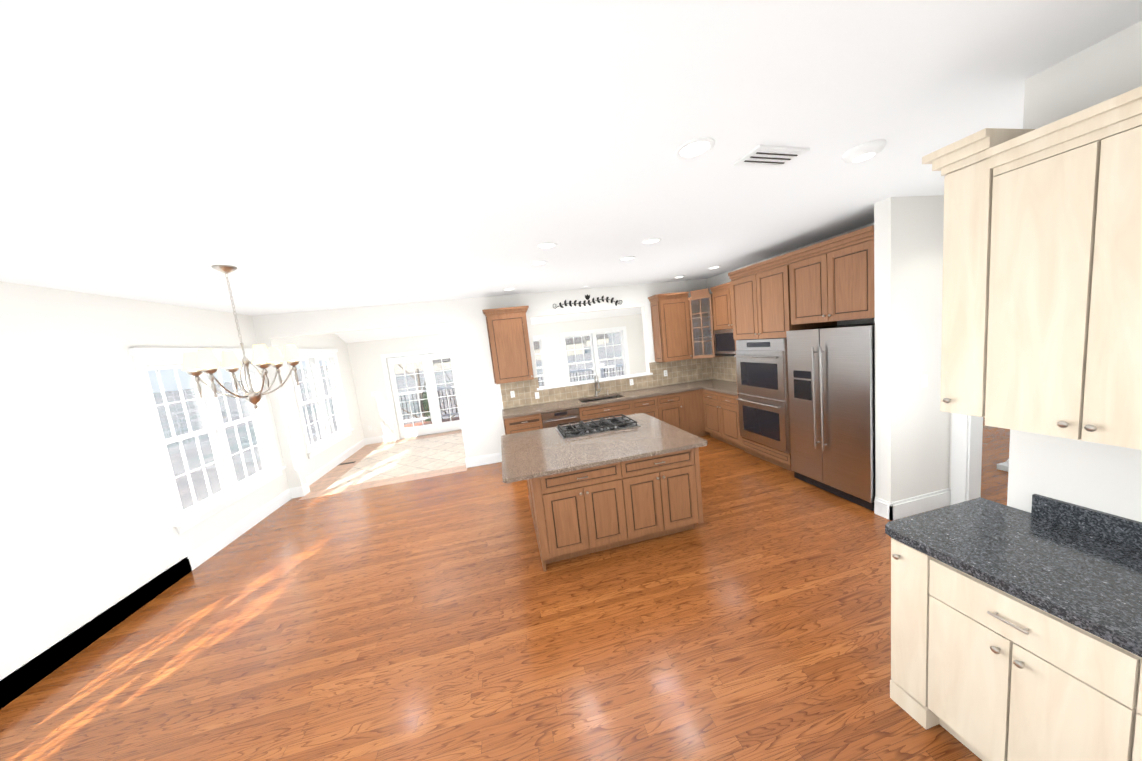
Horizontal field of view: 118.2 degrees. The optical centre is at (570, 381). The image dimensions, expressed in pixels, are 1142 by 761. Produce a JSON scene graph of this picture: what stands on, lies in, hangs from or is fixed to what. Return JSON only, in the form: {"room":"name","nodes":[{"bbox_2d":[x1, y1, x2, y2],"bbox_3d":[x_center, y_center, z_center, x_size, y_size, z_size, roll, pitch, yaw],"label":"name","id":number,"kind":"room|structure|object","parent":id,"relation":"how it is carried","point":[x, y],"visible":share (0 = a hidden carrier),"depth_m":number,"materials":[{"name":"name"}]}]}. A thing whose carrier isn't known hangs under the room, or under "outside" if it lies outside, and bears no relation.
{"room":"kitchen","nodes":[
{"label":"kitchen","id":0,"kind":"room"},
{"bbox_2d":[0,281,363,679],"bbox_3d":[-4.233,0.148,2.999,0.150,3.850,10.900,-8,7,-11],"label":"wall","id":1,"kind":"structure","parent":0,"point":[88,532],"depth_m":2.86,"materials":[{"name":"white paint"}]},
{"bbox_2d":[146,362,270,514],"bbox_3d":[-4.425,0.577,4.257,0.136,1.624,1.522,-8,7,-11],"label":"window","id":2,"kind":"structure","parent":1,"relation":"in","point":[215,425],"depth_m":4.20,"materials":[{"name":"white"}]},
{"bbox_2d":[295,358,344,447],"bbox_3d":[-4.952,0.343,6.715,0.136,1.624,1.572,-8,7,-11],"label":"window","id":3,"kind":"structure","parent":1,"relation":"in","point":[317,387],"depth_m":6.69,"materials":[{"name":"white"}]},
{"bbox_2d":[299,430,466,499],"bbox_3d":[-1.070,1.246,7.627,7.820,0.102,3.410,-8,7,-11],"label":"floor","id":4,"kind":"structure","parent":0,"point":[398,461],"depth_m":6.52,"materials":[{"name":"beige tile"}]},
{"bbox_2d":[252,279,706,487],"bbox_3d":[2.081,-0.980,6.581,14.120,3.850,0.150,-8,7,-11],"label":"wall","id":5,"kind":"structure","parent":0,"point":[480,415],"depth_m":5.74,"materials":[{"name":"white paint"}]},
{"bbox_2d":[0,434,950,709],"bbox_3d":[4.434,0.823,4.919,17.270,0.165,10.600,-8,7,-11],"label":"baseboard","id":6,"kind":"structure","parent":5,"relation":"attached to","point":[18,682],"depth_m":3.20,"materials":[{"name":"white wood"}]},
{"bbox_2d":[482,306,533,383],"bbox_3d":[-1.010,-0.605,5.678,0.730,1.200,0.382,-8,7,-11],"label":"upper cabinet","id":7,"kind":"object","parent":5,"relation":"attached to","point":[508,337],"visible":1,"depth_m":5.53,"materials":[{"name":"brown wood"}]},
{"bbox_2d":[553,294,621,308],"bbox_3d":[0.302,-1.428,6.068,1.282,0.255,0.012,-8,7,-11],"label":"art","id":8,"kind":"object","parent":5,"relation":"attached to","point":[587,297],"visible":1,"depth_m":6.06,"materials":[{"name":"black metal"}]},
{"bbox_2d":[500,358,711,408],"bbox_3d":[0.787,-0.029,6.313,4.090,0.475,0.008,-8,7,-11],"label":"backsplash","id":9,"kind":"structure","parent":5,"relation":"attached to","point":[698,369],"depth_m":6.32,"materials":[{"name":"beige tile"}]},
{"bbox_2d":[648,292,691,361],"bbox_3d":[1.819,-0.987,6.248,0.612,1.200,0.382,-8,7,-11],"label":"upper cabinet","id":10,"kind":"object","parent":5,"relation":"attached to","point":[670,318],"visible":1,"depth_m":6.11,"materials":[{"name":"brown wood"}]},
{"bbox_2d":[335,307,641,342],"bbox_3d":[-1.479,-2.154,7.376,7.820,1.885,3.100,-8,7,-11],"label":"ceiling","id":11,"kind":"structure","parent":0,"point":[389,333],"depth_m":8.26,"materials":[{"name":"white paint"}]},
{"bbox_2d":[347,314,645,438],"bbox_3d":[-1.564,-0.286,9.050,7.820,2.700,0.150,-8,7,-11],"label":"wall","id":12,"kind":"structure","parent":0,"point":[367,371],"depth_m":8.45,"materials":[{"name":"white paint"}]},
{"bbox_2d":[387,352,461,438],"bbox_3d":[-3.515,0.312,8.666,1.816,2.038,0.176,-8,7,-11],"label":"doors","id":13,"kind":"structure","parent":12,"relation":"in","point":[437,425],"depth_m":8.62,"materials":[{"name":"white wood"}]},
{"bbox_2d":[533,339,545,385],"bbox_3d":[-1.544,-0.288,9.051,1.672,1.514,0.136,-8,7,-11],"label":"sunroom window","id":14,"kind":"structure","parent":12,"relation":"in","point":[541,356],"depth_m":9.20,"materials":[{"name":"white"}]},
{"bbox_2d":[564,330,625,382],"bbox_3d":[0.692,-0.590,9.501,1.672,1.514,0.136,-8,7,-11],"label":"sunroom window","id":15,"kind":"structure","parent":12,"relation":"in","point":[595,357],"depth_m":9.47,"materials":[{"name":"white"}]},
{"bbox_2d":[0,417,1009,760],"bbox_3d":[4.771,1.097,3.426,17.570,0.100,7.800,-8,7,-11],"label":"floor","id":16,"kind":"structure","parent":0,"point":[442,617],"depth_m":2.32,"materials":[{"name":"brown wood"}]},
{"bbox_2d":[503,411,542,434],"bbox_3d":[-0.784,0.945,5.742,0.601,0.876,0.638,-8,7,-11],"label":"base cabinet","id":17,"kind":"object","parent":16,"relation":"on","point":[520,423],"depth_m":5.40,"materials":[{"name":"brown wood"}]},
{"bbox_2d":[541,408,579,428],"bbox_3d":[-0.184,0.868,5.832,0.612,0.866,0.680,-8,7,-11],"label":"dishwasher","id":18,"kind":"object","parent":16,"relation":"on","point":[552,419],"visible":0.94,"depth_m":5.50,"materials":[{"name":"silver metal"}]},
{"bbox_2d":[580,411,625,421],"bbox_3d":[0.555,0.864,6.094,0.920,0.660,0.497,-8,7,-11],"label":"base cabinet","id":19,"kind":"object","parent":16,"relation":"on","point":[612,413],"depth_m":5.66,"materials":[{"name":"brown wood"}]},
{"bbox_2d":[527,449,703,571],"bbox_3d":[0.339,1.063,3.696,1.570,0.876,1.320,-8,7,-11],"label":"kitchen island","id":20,"kind":"object","parent":16,"relation":"on","point":[592,493],"depth_m":3.08,"materials":[{"name":"brown wood"}]},
{"bbox_2d":[501,413,707,482],"bbox_3d":[0.205,0.617,3.630,1.860,0.043,1.450,-8,7,-11],"label":"island countertop","id":21,"kind":"structure","parent":20,"relation":"on","point":[527,455],"depth_m":3.26,"materials":[{"name":"grey stone"}]},
{"bbox_2d":[555,414,640,438],"bbox_3d":[0.295,0.510,4.029,0.900,0.052,0.530,-8,7,-11],"label":"cooktop","id":22,"kind":"object","parent":21,"relation":"in","point":[601,425],"visible":1,"depth_m":3.93,"materials":[{"name":"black metal"}]},
{"bbox_2d":[618,395,661,420],"bbox_3d":[1.228,0.673,6.148,0.584,0.876,0.638,-8,7,-11],"label":"base cabinet","id":23,"kind":"object","parent":16,"relation":"on","point":[652,405],"depth_m":5.81,"materials":[{"name":"brown wood"}]},
{"bbox_2d":[662,391,681,428],"bbox_3d":[1.643,0.617,6.231,0.518,0.876,0.638,-8,7,-11],"label":"base cabinet","id":24,"kind":"object","parent":16,"relation":"on","point":[669,403],"depth_m":5.91,"materials":[{"name":"brown wood"}]},
{"bbox_2d":[678,387,705,436],"bbox_3d":[2.382,0.519,6.359,1.109,0.876,0.679,-8,7,-11],"label":"base cabinet","id":25,"kind":"object","parent":16,"relation":"on","point":[704,407],"depth_m":6.02,"materials":[{"name":"brown wood"}]},
{"bbox_2d":[502,379,729,418],"bbox_3d":[0.868,0.259,6.027,4.112,0.040,0.647,-8,7,-11],"label":"countertop","id":26,"kind":"structure","parent":25,"relation":"on","point":[509,413],"depth_m":5.85,"materials":[{"name":"stone"}]},
{"bbox_2d":[594,375,608,395],"bbox_3d":[0.563,0.055,6.119,0.258,0.406,0.258,-8,7,-11],"label":"faucet","id":27,"kind":"object","parent":26,"relation":"on","point":[596,392],"visible":1,"depth_m":6.18,"materials":[{"name":"silver metal"}]},
{"bbox_2d":[706,383,737,394],"bbox_3d":[2.714,0.104,5.609,0.647,0.040,0.907,-8,7,-11],"label":"countertop","id":28,"kind":"structure","parent":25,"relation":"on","point":[730,388],"depth_m":5.68,"materials":[{"name":"stone"}]},
{"bbox_2d":[702,387,717,438],"bbox_3d":[2.724,0.539,5.876,0.638,0.876,0.532,-8,7,-11],"label":"base cabinet","id":29,"kind":"object","parent":16,"relation":"on","point":[711,411],"depth_m":5.86,"materials":[{"name":"brown wood"}]},
{"bbox_2d":[714,391,743,449],"bbox_3d":[2.809,0.576,5.480,0.638,0.876,0.529,-8,7,-11],"label":"base cabinet","id":30,"kind":"object","parent":16,"relation":"on","point":[728,415],"depth_m":5.44,"materials":[{"name":"brown wood"}]},
{"bbox_2d":[730,264,836,471],"bbox_3d":[2.844,-0.179,4.628,0.706,2.560,0.996,-8,7,-11],"label":"tall cabinet","id":31,"kind":"object","parent":16,"relation":"on","point":[761,305],"visible":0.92,"depth_m":4.41,"materials":[{"name":"brown wood"}]},
{"bbox_2d":[734,338,790,453],"bbox_3d":[2.825,0.111,4.651,0.729,1.435,0.858,-8,7,-11],"label":"wall oven","id":32,"kind":"object","parent":31,"relation":"in","point":[762,384],"visible":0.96,"depth_m":4.49,"materials":[{"name":"silver metal"}]},
{"bbox_2d":[786,323,875,510],"bbox_3d":[3.033,0.292,3.707,0.787,1.796,0.916,-8,7,-11],"label":"refrigerator","id":33,"kind":"object","parent":16,"relation":"on","point":[831,379],"visible":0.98,"depth_m":3.53,"materials":[{"name":"silver metal"}]},
{"bbox_2d":[890,538,920,724],"bbox_3d":[1.897,1.131,1.668,0.645,0.876,0.149,-8,7,-11],"label":"base cabinet","id":34,"kind":"object","parent":16,"relation":"on","point":[905,682],"depth_m":1.61,"materials":[{"name":"beige wood"}]},
{"bbox_2d":[997,459,1008,471],"bbox_3d":[4.905,-0.229,3.585,0.362,2.450,0.362,-8,7,-11],"label":"column","id":35,"kind":"structure","parent":16,"relation":"on","point":[1003,466],"depth_m":3.83,"materials":[{"name":"white"}]},
{"bbox_2d":[921,554,1128,760],"bbox_3d":[1.965,1.161,1.352,0.645,0.876,0.501,-8,7,-11],"label":"base cabinet","id":36,"kind":"object","parent":16,"relation":"on","point":[1016,634],"depth_m":1.27,"materials":[{"name":"beige wood"}]},
{"bbox_2d":[885,498,1141,657],"bbox_3d":[2.002,0.748,0.850,0.661,0.040,1.785,-8,7,-11],"label":"countertop","id":37,"kind":"structure","parent":36,"relation":"on","point":[1090,582],"depth_m":1.32,"materials":[{"name":"black stone"}]},
{"bbox_2d":[1117,654,1141,760],"bbox_3d":[2.069,1.207,0.865,0.645,0.876,0.500,-8,7,-11],"label":"base cabinet","id":38,"kind":"object","parent":16,"relation":"on","point":[1129,748],"depth_m":1.02,"materials":[{"name":"beige wood"}]},
{"bbox_2d":[0,0,1141,315],"bbox_3d":[5.045,-1.897,3.123,18.770,0.120,7.650,-8,7,-11],"label":"ceiling","id":39,"kind":"structure","parent":0,"point":[286,156],"depth_m":1.42,"materials":[{"name":"white paint"}]},
{"bbox_2d":[182,265,301,408],"bbox_3d":[-2.712,-0.346,2.806,0.709,1.161,0.737,-8,7,-11],"label":"chandelier","id":40,"kind":"object","parent":39,"relation":"hanging from","point":[205,360],"visible":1,"depth_m":2.76,"materials":[{"name":"brown metal"}]},
{"bbox_2d":[537,242,557,248],"bbox_3d":[-0.216,-1.246,3.127,0.190,0.010,0.190,-8,7,-11],"label":"recessed light","id":41,"kind":"object","parent":39,"relation":"in","point":[547,245],"visible":0.92,"depth_m":3.12,"materials":[{"name":"white plastic"}]},
{"bbox_2d":[619,256,634,260],"bbox_3d":[0.663,-1.449,4.016,0.190,0.010,0.190,-8,7,-11],"label":"recessed light","id":42,"kind":"object","parent":39,"relation":"in","point":[627,258],"visible":0.94,"depth_m":4.01,"materials":[{"name":"white plastic"}]},
{"bbox_2d":[642,238,660,244],"bbox_3d":[0.794,-1.387,3.372,0.190,0.010,0.190,-8,7,-11],"label":"recessed light","id":43,"kind":"object","parent":39,"relation":"in","point":[651,241],"visible":0.98,"depth_m":3.37,"materials":[{"name":"white plastic"}]},
{"bbox_2d":[675,137,714,159],"bbox_3d":[0.623,-1.172,1.721,0.190,0.010,0.190,-8,7,-11],"label":"recessed light","id":44,"kind":"object","parent":39,"relation":"in","point":[694,148],"visible":0.96,"depth_m":1.71,"materials":[{"name":"white plastic"}]},
{"bbox_2d":[734,145,809,167],"bbox_3d":[1.105,-1.243,1.889,0.340,0.016,0.180,-8,7,-16],"label":"ceiling vent","id":45,"kind":"object","parent":39,"relation":"in","point":[768,156],"visible":0.98,"depth_m":1.87,"materials":[{"name":"white metal"}]},
{"bbox_2d":[842,139,885,162],"bbox_3d":[1.658,-1.295,1.936,0.190,0.045,0.190,-8,7,-11],"label":"recessed light","id":46,"kind":"object","parent":39,"relation":"attached to","point":[864,151],"visible":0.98,"depth_m":1.89,"materials":[{"name":"white plastic"}]},
{"bbox_2d":[578,407,585,418],"bbox_3d":[0.159,0.472,5.925,0.012,0.200,0.429,-8,7,-11],"label":"base cabinet","id":47,"kind":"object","parent":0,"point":[580,408],"depth_m":5.59,"materials":[{"name":"brown wood"}]},
{"bbox_2d":[578,395,617,402],"bbox_3d":[0.491,0.402,6.203,0.760,0.200,0.012,-8,7,-11],"label":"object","id":48,"kind":"structure","parent":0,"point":[607,396],"depth_m":6.15,"materials":[{"name":"silver metal"}]},
{"bbox_2d":[582,403,625,414],"bbox_3d":[0.578,0.440,5.797,0.760,0.200,0.012,-8,7,-11],"label":"base cabinet","id":49,"kind":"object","parent":0,"relation":"attached to","point":[603,408],"depth_m":5.66,"materials":[{"name":"brown wood"}]},
{"bbox_2d":[642,222,951,490],"bbox_3d":[2.945,-0.982,5.790,0.150,3.850,8.250,-8,7,-11],"label":"wall","id":50,"kind":"structure","parent":0,"point":[720,279],"depth_m":4.14,"materials":[{"name":"white paint"}]},
{"bbox_2d":[688,288,722,358],"bbox_3d":[2.446,-1.057,6.249,0.613,1.200,0.629,-8,7,-11],"label":"upper cabinet","id":51,"kind":"object","parent":50,"relation":"attached to","point":[701,321],"visible":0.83,"depth_m":6.46,"materials":[{"name":"brown wood"}]},
{"bbox_2d":[710,282,732,329],"bbox_3d":[2.695,-1.234,5.483,0.382,0.725,0.917,-8,7,-11],"label":"upper cabinet","id":52,"kind":"object","parent":50,"relation":"attached to","point":[722,306],"visible":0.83,"depth_m":5.64,"materials":[{"name":"brown wood"}]},
{"bbox_2d":[714,329,734,355],"bbox_3d":[2.748,-0.655,5.549,0.398,0.435,0.909,-8,7,-11],"label":"microwave","id":53,"kind":"object","parent":52,"relation":"attached to","point":[724,342],"visible":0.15,"depth_m":5.69,"materials":[{"name":"black glass"}]},
{"bbox_2d":[712,356,736,381],"bbox_3d":[2.935,-0.224,5.942,0.009,0.475,1.530,-8,7,-11],"label":"backsplash","id":54,"kind":"structure","parent":50,"relation":"attached to","point":[724,367],"depth_m":6.33,"materials":[{"name":"beige tile"}]},
{"bbox_2d":[728,225,874,324],"bbox_3d":[2.831,-1.111,4.050,0.712,0.807,1.933,-8,7,-11],"label":"upper cabinet","id":55,"kind":"object","parent":50,"relation":"attached to","point":[831,279],"visible":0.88,"depth_m":3.45,"materials":[{"name":"brown wood"}]},
{"bbox_2d":[874,195,950,501],"bbox_3d":[3.144,-0.182,3.136,0.710,2.850,0.130,-8,7,-11],"label":"wall","id":56,"kind":"structure","parent":0,"point":[912,439],"depth_m":3.04,"materials":[{"name":"white paint"}]},
{"bbox_2d":[1007,21,1141,521],"bbox_3d":[2.468,0.232,0.283,0.150,2.850,2.800,-8,7,-11],"label":"wall","id":57,"kind":"structure","parent":0,"point":[1105,478],"depth_m":1.39,"materials":[{"name":"white paint"}]},
{"bbox_2d":[978,106,1141,449],"bbox_3d":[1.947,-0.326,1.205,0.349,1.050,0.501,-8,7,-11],"label":"upper cabinet","id":58,"kind":"object","parent":57,"relation":"attached to","point":[1042,291],"depth_m":1.22,"materials":[{"name":"beige wood"}]},
{"bbox_2d":[1029,494,1141,549],"bbox_3d":[2.325,0.646,0.815,0.020,0.100,1.601,-8,7,-11],"label":"backsplash","id":59,"kind":"structure","parent":57,"relation":"attached to","point":[1126,530],"depth_m":1.44,"materials":[{"name":"black stone"}]},
{"label":"outside","id":60,"kind":"structure","parent":0,"visible":0},
{"bbox_2d":[153,332,623,508],"bbox_3d":[-13.745,-22.452,217.274,590.000,24.713,409.000,-8,7,-11],"label":"landscape","id":61,"kind":"structure","parent":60,"point":[175,448],"depth_m":66.75,"materials":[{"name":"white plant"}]},
{"bbox_2d":[404,417,459,427],"bbox_3d":[-1.641,1.116,10.375,9.520,0.240,2.198,-8,7,-11],"label":"deck","id":62,"kind":"object","parent":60,"point":[428,422],"depth_m":10.65,"materials":[{"name":"brown wood"}]},
{"bbox_2d":[399,364,622,421],"bbox_3d":[-1.866,0.344,11.279,9.460,1.120,0.160,-8,7,-11],"label":"railing","id":63,"kind":"object","parent":62,"relation":"on","point":[579,371],"depth_m":10.84,"materials":[{"name":"white"}]},
{"bbox_3d":[8.737,-1.065,5.328,10.950,2.850,5.050,-8,7,-11],"label":"wall","id":64,"kind":"structure","parent":0,"visible":0},
{"bbox_2d":[127,326,982,533],"bbox_3d":[4.005,-0.428,5.828,17.420,2.515,8.720,-8,7,-11],"label":"window trim","id":65,"kind":"structure","parent":64,"relation":"attached to","point":[966,454],"depth_m":3.95,"materials":[{"name":"white wood"}]}
]}

